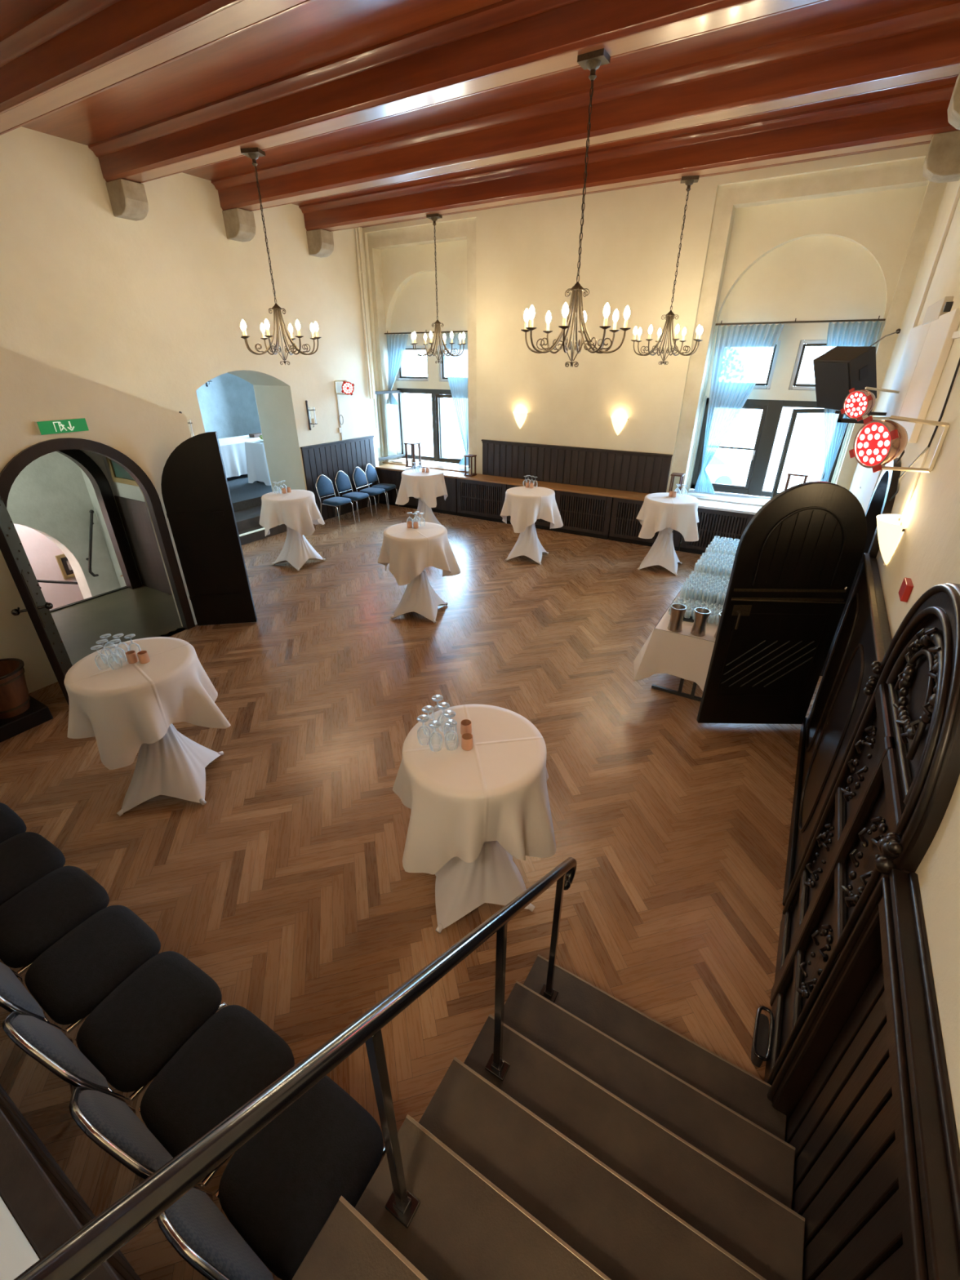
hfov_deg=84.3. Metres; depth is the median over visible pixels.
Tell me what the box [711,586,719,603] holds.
tumbler
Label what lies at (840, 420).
bracket
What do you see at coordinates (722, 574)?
wine glass
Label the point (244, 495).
floor
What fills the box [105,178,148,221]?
stone corbel
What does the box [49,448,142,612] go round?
door
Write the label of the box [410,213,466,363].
chandelier
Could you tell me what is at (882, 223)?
wall
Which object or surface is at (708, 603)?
tumbler
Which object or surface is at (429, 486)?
tablecloth
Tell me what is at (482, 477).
window ledge
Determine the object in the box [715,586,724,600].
tumbler
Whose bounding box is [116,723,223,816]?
bar table
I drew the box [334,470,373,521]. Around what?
banquet chair
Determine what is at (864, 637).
wainscot
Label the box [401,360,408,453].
wall
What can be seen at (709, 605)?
tumbler
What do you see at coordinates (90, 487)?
wall
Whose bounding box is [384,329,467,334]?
curtain rod
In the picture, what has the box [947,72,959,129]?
stone corbel
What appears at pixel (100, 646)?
glass
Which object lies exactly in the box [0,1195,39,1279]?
wall
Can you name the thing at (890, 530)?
wall lamp
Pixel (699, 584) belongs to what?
tumbler
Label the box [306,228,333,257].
stone corbel
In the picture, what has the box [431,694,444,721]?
glass
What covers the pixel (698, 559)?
wine glass
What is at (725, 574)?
wine glass
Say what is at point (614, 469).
wainscot
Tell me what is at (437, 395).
window
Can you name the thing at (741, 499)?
window sill
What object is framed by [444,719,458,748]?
glass
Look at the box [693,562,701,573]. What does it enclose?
wine glass
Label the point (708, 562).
wine glass
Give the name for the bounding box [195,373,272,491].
wall
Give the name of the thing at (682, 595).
tumbler
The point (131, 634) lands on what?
glass
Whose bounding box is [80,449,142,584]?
wall
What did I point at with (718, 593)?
tumbler
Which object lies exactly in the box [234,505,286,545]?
steps
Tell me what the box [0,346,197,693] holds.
wall
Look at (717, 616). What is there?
tumbler
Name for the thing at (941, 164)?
stone corbel
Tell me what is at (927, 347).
wall
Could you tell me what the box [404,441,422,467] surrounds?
wooden lantern
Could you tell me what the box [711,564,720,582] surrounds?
wine glass
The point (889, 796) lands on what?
door
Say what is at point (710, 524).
grille
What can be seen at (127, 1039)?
banquet chair
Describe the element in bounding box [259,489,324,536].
tablecloth
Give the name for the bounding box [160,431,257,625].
door leaf
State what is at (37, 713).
platform
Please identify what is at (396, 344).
sheer curtain
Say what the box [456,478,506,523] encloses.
base cabinet
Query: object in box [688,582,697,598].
tumbler
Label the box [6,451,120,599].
wall
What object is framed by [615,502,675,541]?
grille
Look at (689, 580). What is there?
tumbler
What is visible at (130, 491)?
wall
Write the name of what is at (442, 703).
glass
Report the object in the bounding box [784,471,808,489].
wooden lantern
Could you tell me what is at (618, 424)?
wall lamp
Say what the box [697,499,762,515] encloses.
window ledge
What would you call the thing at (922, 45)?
ceiling beam
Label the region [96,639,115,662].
glass
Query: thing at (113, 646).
glass
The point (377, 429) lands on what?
wall
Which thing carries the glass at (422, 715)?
on the tablecloth at (460, 800)
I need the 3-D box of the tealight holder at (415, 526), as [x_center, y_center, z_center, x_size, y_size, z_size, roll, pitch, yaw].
[-0.790,-1.414,6.524,0.064,0.072,0.063,16,32,27]
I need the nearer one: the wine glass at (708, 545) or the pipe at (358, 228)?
the wine glass at (708, 545)
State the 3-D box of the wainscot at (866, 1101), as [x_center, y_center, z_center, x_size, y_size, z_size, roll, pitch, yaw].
[0.367,2.070,0.603,0.122,1.637,3.455,16,32,27]
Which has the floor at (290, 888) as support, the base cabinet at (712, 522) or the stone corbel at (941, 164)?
the base cabinet at (712, 522)
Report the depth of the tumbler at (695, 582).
5.46 m
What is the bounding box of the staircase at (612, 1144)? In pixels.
[291,954,804,1279]
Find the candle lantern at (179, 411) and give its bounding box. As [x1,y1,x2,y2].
[178,411,194,437]
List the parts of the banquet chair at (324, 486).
backrest, frame, leg, seat, leg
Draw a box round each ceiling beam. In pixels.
[0,0,315,135]
[88,0,830,183]
[210,0,959,211]
[298,83,959,231]
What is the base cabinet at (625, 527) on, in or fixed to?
on the floor at (290, 888)
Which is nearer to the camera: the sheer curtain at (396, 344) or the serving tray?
the serving tray
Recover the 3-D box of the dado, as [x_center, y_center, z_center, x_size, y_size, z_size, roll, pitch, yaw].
[-4.201,-1.172,7.090,1.750,1.298,0.019,16,32,27]
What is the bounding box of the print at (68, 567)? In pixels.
[66,560,72,570]
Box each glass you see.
[90,644,110,669]
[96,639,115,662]
[99,633,118,657]
[103,644,122,669]
[108,638,127,662]
[112,633,129,657]
[124,633,141,651]
[417,714,431,743]
[422,705,435,733]
[428,720,442,750]
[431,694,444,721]
[437,702,451,730]
[443,710,457,737]
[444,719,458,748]
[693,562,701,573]
[696,559,703,576]
[698,561,706,579]
[701,552,708,569]
[702,564,709,577]
[705,547,711,557]
[706,544,714,555]
[706,562,713,579]
[708,565,716,583]
[711,561,719,579]
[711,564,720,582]
[712,548,719,558]
[715,566,724,584]
[717,563,725,581]
[720,559,728,577]
[720,565,728,582]
[724,568,732,578]
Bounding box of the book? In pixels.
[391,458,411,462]
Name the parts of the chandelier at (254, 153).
bulb, arm, bulb, arm, cord, chain, bulb, arm, arm, crown, arm, arm, bulb, arm, bulb, arm, bulb, bulb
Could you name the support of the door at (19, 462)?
in the wall at (32, 390)
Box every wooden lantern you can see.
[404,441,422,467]
[463,453,476,476]
[668,472,684,493]
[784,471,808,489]
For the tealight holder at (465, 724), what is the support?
on the tablecloth at (460, 800)
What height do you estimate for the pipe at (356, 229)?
2.980 m
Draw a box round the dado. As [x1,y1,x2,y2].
[114,495,172,595]
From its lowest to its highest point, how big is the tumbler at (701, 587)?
0.155 m
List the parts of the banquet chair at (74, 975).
leg, backrest, frame, leg, leg, seat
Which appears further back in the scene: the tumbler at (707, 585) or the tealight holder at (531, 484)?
the tealight holder at (531, 484)
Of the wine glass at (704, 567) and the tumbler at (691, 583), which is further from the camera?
the wine glass at (704, 567)
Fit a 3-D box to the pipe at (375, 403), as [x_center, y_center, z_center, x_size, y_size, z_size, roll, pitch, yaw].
[-2.267,-6.249,10.838,0.064,3.580,0.064,16,32,27]
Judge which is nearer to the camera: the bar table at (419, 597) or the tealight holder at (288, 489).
the bar table at (419, 597)
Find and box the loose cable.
[888,358,959,501]
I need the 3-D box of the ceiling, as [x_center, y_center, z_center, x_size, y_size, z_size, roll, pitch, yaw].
[-1.400,-4.723,3.991,11.100,0.080,13.000,16,32,27]
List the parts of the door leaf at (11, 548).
door handle, lock plate, door handle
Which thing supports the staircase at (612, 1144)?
on the floor at (290, 888)
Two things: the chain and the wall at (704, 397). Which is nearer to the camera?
the chain
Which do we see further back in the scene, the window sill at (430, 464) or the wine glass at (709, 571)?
the window sill at (430, 464)
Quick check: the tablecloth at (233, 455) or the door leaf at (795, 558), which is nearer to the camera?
the door leaf at (795, 558)
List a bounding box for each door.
[0,437,195,629]
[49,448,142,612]
[764,582,959,1103]
[820,457,901,676]
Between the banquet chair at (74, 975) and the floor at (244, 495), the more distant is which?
the floor at (244, 495)
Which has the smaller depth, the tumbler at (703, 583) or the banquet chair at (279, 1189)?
the banquet chair at (279, 1189)
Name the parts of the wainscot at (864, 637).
skirting, panel moulding, cap rail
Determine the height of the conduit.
2.180 m
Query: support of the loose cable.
attached to the wall at (932, 513)
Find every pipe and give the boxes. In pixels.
[354,227,371,399]
[357,226,373,398]
[360,226,377,428]
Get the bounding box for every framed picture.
[54,553,75,579]
[106,457,138,486]
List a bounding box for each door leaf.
[0,496,72,706]
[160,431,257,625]
[696,480,866,724]
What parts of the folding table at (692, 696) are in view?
leg frame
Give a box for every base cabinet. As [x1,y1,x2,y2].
[376,468,457,515]
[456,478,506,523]
[506,484,555,530]
[552,490,613,539]
[608,497,681,551]
[679,507,754,555]
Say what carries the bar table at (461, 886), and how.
on the floor at (290, 888)
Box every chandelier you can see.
[240,147,321,364]
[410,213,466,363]
[520,48,631,367]
[631,175,702,364]
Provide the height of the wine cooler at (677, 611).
0.226 m
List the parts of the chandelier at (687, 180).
bulb, bulb, bulb, arm, arm, arm, bulb, arm, crown, arm, arm, bulb, chain, cord, arm, arm, bulb, bulb, bulb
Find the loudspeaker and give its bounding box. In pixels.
[813,346,876,410]
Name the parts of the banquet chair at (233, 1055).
backrest, frame, leg, leg, leg, seat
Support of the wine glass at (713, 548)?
on the tablecloth at (683, 656)
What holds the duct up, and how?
attached to the wall at (153, 308)
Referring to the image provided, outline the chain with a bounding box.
[870,328,901,346]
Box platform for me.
[0,695,53,742]
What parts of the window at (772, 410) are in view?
sash, sash, casement frame, sash, sash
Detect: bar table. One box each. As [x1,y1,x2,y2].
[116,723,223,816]
[271,525,325,571]
[390,568,448,622]
[413,497,444,526]
[435,840,534,933]
[505,523,548,564]
[637,527,682,575]
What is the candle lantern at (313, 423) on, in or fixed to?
attached to the wall at (153, 308)
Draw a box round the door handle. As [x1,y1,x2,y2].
[751,1005,773,1066]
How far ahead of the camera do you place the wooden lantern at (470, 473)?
10.88 m
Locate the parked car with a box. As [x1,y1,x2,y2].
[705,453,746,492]
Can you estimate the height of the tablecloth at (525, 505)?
0.553 m
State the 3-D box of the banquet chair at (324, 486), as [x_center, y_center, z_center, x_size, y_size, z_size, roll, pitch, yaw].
[-2.880,-2.773,10.505,0.588,0.924,0.456,16,32,27]
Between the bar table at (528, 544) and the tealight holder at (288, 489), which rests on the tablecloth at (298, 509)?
the tealight holder at (288, 489)
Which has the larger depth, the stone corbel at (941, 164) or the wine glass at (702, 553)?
the wine glass at (702, 553)
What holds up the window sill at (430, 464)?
attached to the wall at (396, 406)
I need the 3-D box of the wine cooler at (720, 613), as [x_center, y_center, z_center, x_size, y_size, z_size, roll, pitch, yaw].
[2.146,-0.119,4.652,0.138,0.226,0.138,16,32,27]
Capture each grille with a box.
[461,482,501,515]
[536,519,547,523]
[560,494,606,531]
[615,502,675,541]
[687,511,746,547]
[813,361,849,409]
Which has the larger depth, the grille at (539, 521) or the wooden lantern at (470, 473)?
the wooden lantern at (470, 473)
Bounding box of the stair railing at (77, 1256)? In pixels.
[13,857,577,1279]
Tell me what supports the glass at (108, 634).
on the tablecloth at (126, 706)
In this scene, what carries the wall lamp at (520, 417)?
attached to the wall at (527, 254)
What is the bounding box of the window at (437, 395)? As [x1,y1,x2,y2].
[373,345,461,463]
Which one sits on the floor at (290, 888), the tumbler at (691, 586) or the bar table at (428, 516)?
the bar table at (428, 516)
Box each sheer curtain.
[386,333,408,404]
[440,332,468,466]
[693,323,784,493]
[821,320,882,481]
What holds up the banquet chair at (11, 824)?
on the floor at (290, 888)
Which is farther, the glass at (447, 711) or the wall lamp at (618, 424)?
the wall lamp at (618, 424)
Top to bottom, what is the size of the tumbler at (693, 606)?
0.085 m
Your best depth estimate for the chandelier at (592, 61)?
4.51 m
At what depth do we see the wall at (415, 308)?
10.82 m
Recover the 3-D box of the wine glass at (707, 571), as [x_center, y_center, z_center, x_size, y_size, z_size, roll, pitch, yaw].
[2.485,-0.739,5.864,0.072,0.190,0.070,16,32,27]
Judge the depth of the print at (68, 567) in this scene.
9.52 m
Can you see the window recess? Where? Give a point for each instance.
(904, 174)
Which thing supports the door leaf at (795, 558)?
in the wall at (932, 513)
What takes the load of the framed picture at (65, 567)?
attached to the wall at (40, 550)
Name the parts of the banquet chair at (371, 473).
backrest, frame, seat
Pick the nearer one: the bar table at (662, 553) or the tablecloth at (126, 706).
the tablecloth at (126, 706)
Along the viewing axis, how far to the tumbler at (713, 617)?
4.93 m
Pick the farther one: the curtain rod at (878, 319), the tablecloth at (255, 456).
the tablecloth at (255, 456)
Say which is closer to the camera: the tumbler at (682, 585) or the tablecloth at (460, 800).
the tablecloth at (460, 800)
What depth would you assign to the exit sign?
4.92 m
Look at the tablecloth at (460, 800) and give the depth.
2.71 m
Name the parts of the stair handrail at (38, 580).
rail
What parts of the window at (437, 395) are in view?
sash, sash, casement frame, sash, sash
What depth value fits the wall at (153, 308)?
7.72 m
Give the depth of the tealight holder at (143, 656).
3.61 m
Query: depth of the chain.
6.39 m
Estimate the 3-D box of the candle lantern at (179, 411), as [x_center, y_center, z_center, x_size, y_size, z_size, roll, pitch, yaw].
[-4.454,-3.198,8.078,0.207,0.524,0.150,16,32,27]
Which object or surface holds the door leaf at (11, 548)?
attached to the door at (19, 462)
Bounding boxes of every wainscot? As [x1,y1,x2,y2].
[0,1084,141,1279]
[300,435,377,519]
[481,439,672,493]
[772,868,959,1279]
[782,552,892,906]
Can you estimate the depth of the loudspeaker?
5.43 m
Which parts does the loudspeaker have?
handle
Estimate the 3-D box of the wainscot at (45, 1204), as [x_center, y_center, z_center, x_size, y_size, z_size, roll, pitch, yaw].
[-2.931,1.160,2.466,5.410,1.500,0.060,16,32,27]
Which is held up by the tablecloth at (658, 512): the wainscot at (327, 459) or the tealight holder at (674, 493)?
the tealight holder at (674, 493)
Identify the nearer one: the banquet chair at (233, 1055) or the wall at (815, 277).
the banquet chair at (233, 1055)
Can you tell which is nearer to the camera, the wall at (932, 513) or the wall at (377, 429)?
the wall at (932, 513)
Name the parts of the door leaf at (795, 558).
door handle, lunette moulding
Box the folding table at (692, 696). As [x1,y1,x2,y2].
[651,628,715,702]
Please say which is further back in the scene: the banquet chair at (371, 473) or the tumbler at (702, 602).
the banquet chair at (371, 473)
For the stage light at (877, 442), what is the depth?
3.15 m
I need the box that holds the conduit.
[883,365,959,564]
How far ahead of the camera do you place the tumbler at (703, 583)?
5.43 m
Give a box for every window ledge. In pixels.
[375,463,649,501]
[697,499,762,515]
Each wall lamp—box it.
[512,411,528,428]
[610,416,628,435]
[876,514,905,564]
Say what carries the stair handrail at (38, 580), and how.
attached to the wall at (50, 496)
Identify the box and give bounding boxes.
[248,432,262,437]
[921,296,953,325]
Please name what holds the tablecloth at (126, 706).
on the bar table at (174, 766)
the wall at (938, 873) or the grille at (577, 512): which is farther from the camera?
the grille at (577, 512)
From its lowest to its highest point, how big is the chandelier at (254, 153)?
2.010 m
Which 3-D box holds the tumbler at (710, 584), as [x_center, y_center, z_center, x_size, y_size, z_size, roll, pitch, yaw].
[2.370,-0.485,5.421,0.062,0.155,0.060,16,32,27]
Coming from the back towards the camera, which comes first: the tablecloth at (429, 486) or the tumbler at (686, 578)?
the tablecloth at (429, 486)
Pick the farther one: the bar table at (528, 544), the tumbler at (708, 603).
the bar table at (528, 544)
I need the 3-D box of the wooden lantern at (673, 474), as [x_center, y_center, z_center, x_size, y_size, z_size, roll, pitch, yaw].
[3.338,-2.616,9.038,0.190,0.420,0.190,16,32,27]
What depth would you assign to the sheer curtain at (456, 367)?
10.81 m
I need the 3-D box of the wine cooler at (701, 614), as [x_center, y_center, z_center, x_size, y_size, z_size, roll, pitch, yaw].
[1.964,-0.159,4.728,0.138,0.226,0.138,16,32,27]
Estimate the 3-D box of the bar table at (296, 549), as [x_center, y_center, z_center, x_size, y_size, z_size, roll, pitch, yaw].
[-2.949,-1.742,8.393,0.748,1.090,0.748,13,30,22]
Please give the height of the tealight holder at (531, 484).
0.072 m
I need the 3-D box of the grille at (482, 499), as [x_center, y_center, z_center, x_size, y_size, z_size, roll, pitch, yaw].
[0.023,-2.887,10.847,0.960,0.570,0.025,16,32,27]
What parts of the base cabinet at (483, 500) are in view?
panel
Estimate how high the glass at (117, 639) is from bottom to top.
0.157 m
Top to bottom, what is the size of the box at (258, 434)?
0.073 m
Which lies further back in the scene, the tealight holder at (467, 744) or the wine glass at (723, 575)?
the wine glass at (723, 575)
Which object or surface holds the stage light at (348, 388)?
attached to the wall at (153, 308)
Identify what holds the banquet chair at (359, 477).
on the floor at (290, 888)
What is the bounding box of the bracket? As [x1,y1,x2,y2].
[835,410,886,423]
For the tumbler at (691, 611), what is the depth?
5.02 m
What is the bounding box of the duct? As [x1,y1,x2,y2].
[336,394,342,439]
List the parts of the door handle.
panel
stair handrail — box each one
[36,579,78,588]
[85,509,98,577]
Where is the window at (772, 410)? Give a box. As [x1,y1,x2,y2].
[690,339,848,498]
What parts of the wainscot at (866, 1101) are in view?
post, board panel, cap moulding, cap rail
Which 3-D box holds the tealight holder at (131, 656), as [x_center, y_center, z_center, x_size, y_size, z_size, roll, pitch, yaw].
[-2.381,0.117,3.625,0.064,0.072,0.063,16,32,27]
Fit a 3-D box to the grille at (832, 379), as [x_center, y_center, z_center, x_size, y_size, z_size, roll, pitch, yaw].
[3.703,-2.672,5.578,0.011,0.498,0.440,-30,32,1]
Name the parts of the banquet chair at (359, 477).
backrest, frame, seat, leg, leg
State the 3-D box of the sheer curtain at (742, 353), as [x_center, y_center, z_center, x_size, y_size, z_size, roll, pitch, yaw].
[4.088,-3.655,8.602,0.923,2.532,0.070,16,32,27]
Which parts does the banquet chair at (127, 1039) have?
backrest, frame, leg, leg, seat, leg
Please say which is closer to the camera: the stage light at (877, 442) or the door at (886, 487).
the stage light at (877, 442)
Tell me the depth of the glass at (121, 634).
3.67 m
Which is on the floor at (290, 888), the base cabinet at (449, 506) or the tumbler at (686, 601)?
the base cabinet at (449, 506)
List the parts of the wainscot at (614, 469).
cap rail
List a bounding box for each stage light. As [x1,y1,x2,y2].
[334,380,354,395]
[840,386,899,421]
[848,415,949,472]
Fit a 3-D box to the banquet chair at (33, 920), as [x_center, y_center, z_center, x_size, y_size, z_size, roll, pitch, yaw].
[-2.225,1.388,2.632,0.456,0.924,0.588,16,32,27]
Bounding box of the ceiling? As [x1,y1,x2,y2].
[0,0,958,227]
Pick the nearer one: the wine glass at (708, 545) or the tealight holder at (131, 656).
the tealight holder at (131, 656)
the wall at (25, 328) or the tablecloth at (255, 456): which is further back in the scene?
the tablecloth at (255, 456)
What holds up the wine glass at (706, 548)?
on the tablecloth at (683, 656)
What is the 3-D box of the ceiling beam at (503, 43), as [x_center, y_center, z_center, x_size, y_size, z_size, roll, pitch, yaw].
[-0.743,-4.808,4.582,8.990,0.320,0.470,16,32,27]
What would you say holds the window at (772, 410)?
in the wall at (704, 397)
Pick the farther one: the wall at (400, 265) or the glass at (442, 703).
the wall at (400, 265)
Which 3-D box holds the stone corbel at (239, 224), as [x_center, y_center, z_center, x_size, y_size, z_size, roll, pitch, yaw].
[-3.599,-6.212,7.945,0.360,0.340,0.290,16,32,27]
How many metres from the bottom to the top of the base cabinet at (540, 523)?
0.775 m
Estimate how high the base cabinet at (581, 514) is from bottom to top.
0.775 m
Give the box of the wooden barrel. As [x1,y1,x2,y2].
[0,657,30,719]
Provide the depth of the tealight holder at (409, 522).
6.53 m
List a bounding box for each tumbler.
[679,585,687,601]
[681,582,690,597]
[684,577,692,592]
[684,584,693,599]
[684,600,692,610]
[684,608,692,618]
[685,586,694,603]
[687,580,694,595]
[687,603,694,613]
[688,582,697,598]
[689,570,697,585]
[692,585,699,600]
[693,588,702,604]
[694,582,702,596]
[696,584,704,599]
[699,586,706,603]
[701,582,709,598]
[701,589,710,606]
[703,585,711,601]
[705,588,714,603]
[706,613,715,623]
[707,591,716,607]
[708,584,716,599]
[708,604,715,615]
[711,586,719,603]
[711,608,718,618]
[712,590,721,604]
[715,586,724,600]
[715,592,724,608]
[715,614,718,625]
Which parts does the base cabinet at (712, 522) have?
panel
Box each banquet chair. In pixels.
[0,802,26,843]
[0,831,65,905]
[0,866,109,975]
[0,905,160,1093]
[2,951,229,1179]
[68,1004,294,1189]
[156,1075,386,1279]
[315,474,355,527]
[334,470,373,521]
[352,466,388,515]
[364,463,399,510]
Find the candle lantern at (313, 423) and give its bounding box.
[305,400,317,430]
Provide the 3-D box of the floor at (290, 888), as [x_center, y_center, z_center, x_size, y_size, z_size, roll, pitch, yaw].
[-1.301,0.155,6.104,9.500,0.120,12.200,16,32,27]
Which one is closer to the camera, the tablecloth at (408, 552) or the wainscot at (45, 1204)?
the wainscot at (45, 1204)
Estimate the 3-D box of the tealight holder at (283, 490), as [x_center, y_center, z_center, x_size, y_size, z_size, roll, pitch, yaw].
[-3.046,-2.319,8.234,0.064,0.072,0.063,16,32,27]
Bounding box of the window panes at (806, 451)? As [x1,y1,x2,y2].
[404,397,824,497]
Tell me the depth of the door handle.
2.52 m
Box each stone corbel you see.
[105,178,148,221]
[222,208,255,242]
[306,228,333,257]
[922,129,959,182]
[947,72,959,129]
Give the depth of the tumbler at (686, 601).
5.17 m
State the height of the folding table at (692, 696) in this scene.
0.745 m
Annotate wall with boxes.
[0,126,378,497]
[0,170,65,370]
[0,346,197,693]
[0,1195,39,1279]
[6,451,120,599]
[13,523,83,609]
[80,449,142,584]
[80,467,126,587]
[102,455,182,626]
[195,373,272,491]
[361,227,382,466]
[362,143,947,542]
[380,239,466,459]
[391,271,467,389]
[392,386,404,459]
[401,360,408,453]
[684,185,927,492]
[687,395,851,491]
[704,235,886,401]
[848,178,959,639]
[859,182,959,512]
[915,515,959,1148]
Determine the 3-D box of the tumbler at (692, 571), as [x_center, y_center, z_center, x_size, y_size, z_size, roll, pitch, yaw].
[2.317,-0.667,5.766,0.062,0.155,0.060,16,32,27]
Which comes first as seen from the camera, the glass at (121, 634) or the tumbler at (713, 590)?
the glass at (121, 634)
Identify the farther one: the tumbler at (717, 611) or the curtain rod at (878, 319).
the curtain rod at (878, 319)
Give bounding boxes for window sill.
[382,457,468,472]
[683,488,770,506]
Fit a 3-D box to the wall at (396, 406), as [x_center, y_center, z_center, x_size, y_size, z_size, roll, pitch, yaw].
[-0.952,-4.611,11.946,2.640,1.950,0.340,16,32,27]
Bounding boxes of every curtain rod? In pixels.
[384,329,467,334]
[715,315,885,325]
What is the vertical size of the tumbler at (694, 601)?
0.155 m
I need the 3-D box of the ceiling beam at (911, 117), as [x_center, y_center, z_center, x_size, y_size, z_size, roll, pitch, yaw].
[0.937,-6.118,7.063,8.990,0.320,0.470,16,32,27]
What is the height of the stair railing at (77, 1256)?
2.735 m
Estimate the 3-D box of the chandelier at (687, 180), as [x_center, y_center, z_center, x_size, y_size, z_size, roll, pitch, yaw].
[2.543,-4.711,6.889,0.900,2.010,0.902,12,30,22]
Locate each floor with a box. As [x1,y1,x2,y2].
[0,502,822,1279]
[226,474,272,511]
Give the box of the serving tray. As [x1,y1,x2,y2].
[668,604,693,622]
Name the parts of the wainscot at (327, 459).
cap rail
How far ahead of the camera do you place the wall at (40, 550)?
9.27 m
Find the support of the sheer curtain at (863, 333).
hanging from the curtain rod at (878, 319)
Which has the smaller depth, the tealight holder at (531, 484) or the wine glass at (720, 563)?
the wine glass at (720, 563)
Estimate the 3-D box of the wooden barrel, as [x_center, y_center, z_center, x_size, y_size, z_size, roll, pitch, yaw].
[-4.207,0.449,4.668,0.433,0.418,0.433,16,32,27]
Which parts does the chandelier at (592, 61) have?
bulb, bulb, bulb, arm, arm, arm, bulb, arm, crown, arm, cord, chain, bulb, arm, arm, arm, bulb, bulb, bulb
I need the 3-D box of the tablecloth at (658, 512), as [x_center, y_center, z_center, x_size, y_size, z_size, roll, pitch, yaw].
[2.881,-1.887,8.097,0.932,0.553,0.924,6,28,11]
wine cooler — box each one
[667,603,687,631]
[690,607,711,636]
[714,611,721,638]
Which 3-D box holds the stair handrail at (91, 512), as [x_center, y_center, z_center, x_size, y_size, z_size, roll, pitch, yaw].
[-6.248,-1.536,8.515,0.133,1.053,0.372,16,32,27]
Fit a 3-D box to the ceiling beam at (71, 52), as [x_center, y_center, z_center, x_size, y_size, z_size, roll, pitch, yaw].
[-1.575,-4.160,3.353,8.990,0.320,0.470,16,32,27]
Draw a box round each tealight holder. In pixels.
[124,650,138,663]
[137,650,150,663]
[281,488,286,493]
[286,487,291,493]
[407,520,412,528]
[413,521,418,528]
[460,719,471,734]
[461,733,473,751]
[529,482,533,488]
[671,491,676,497]
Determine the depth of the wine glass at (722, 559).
5.96 m
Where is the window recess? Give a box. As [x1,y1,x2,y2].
[367,157,946,493]
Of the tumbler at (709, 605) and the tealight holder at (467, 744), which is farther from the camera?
the tumbler at (709, 605)
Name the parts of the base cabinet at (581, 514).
panel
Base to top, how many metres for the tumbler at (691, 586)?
0.155 m
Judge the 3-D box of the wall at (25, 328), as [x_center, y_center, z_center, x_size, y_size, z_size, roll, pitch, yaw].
[-6.250,-3.423,4.767,0.001,3.050,3.950,16,32,27]
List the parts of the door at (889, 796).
lunette moulding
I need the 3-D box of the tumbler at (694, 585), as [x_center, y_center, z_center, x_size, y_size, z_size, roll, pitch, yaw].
[2.185,-0.471,5.394,0.062,0.155,0.060,16,32,27]
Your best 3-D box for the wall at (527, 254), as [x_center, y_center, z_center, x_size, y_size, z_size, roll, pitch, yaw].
[1.755,-4.621,9.401,9.750,5.250,0.070,16,32,27]
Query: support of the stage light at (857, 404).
attached to the wall at (932, 513)
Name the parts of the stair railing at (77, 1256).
foot plate, foot plate, foot plate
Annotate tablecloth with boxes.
[63,636,231,769]
[217,435,260,477]
[244,440,271,485]
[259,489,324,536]
[377,521,460,585]
[392,704,555,875]
[395,468,448,507]
[500,486,563,533]
[633,548,731,691]
[636,492,698,541]
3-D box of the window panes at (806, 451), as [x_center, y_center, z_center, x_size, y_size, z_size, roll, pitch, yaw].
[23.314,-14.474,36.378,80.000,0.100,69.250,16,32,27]
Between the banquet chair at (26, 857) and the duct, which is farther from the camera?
the duct
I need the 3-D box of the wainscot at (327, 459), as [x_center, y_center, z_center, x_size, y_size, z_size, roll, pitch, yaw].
[-2.855,-3.404,11.136,0.050,1.470,2.050,16,32,27]
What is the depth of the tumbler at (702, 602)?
5.28 m
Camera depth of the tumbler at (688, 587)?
5.35 m
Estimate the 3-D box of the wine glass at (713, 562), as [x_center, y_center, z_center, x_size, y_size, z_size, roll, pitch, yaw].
[2.618,-0.774,5.931,0.072,0.190,0.070,16,32,27]
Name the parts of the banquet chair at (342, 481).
backrest, frame, seat, leg, leg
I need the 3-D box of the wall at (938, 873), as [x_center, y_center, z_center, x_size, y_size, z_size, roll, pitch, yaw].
[0.677,0.770,0.416,0.065,0.990,4.690,16,32,27]
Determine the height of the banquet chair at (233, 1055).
0.924 m
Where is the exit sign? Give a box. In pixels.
[34,417,88,435]
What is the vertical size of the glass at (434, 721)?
0.157 m
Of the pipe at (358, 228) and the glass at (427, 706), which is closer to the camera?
the glass at (427, 706)

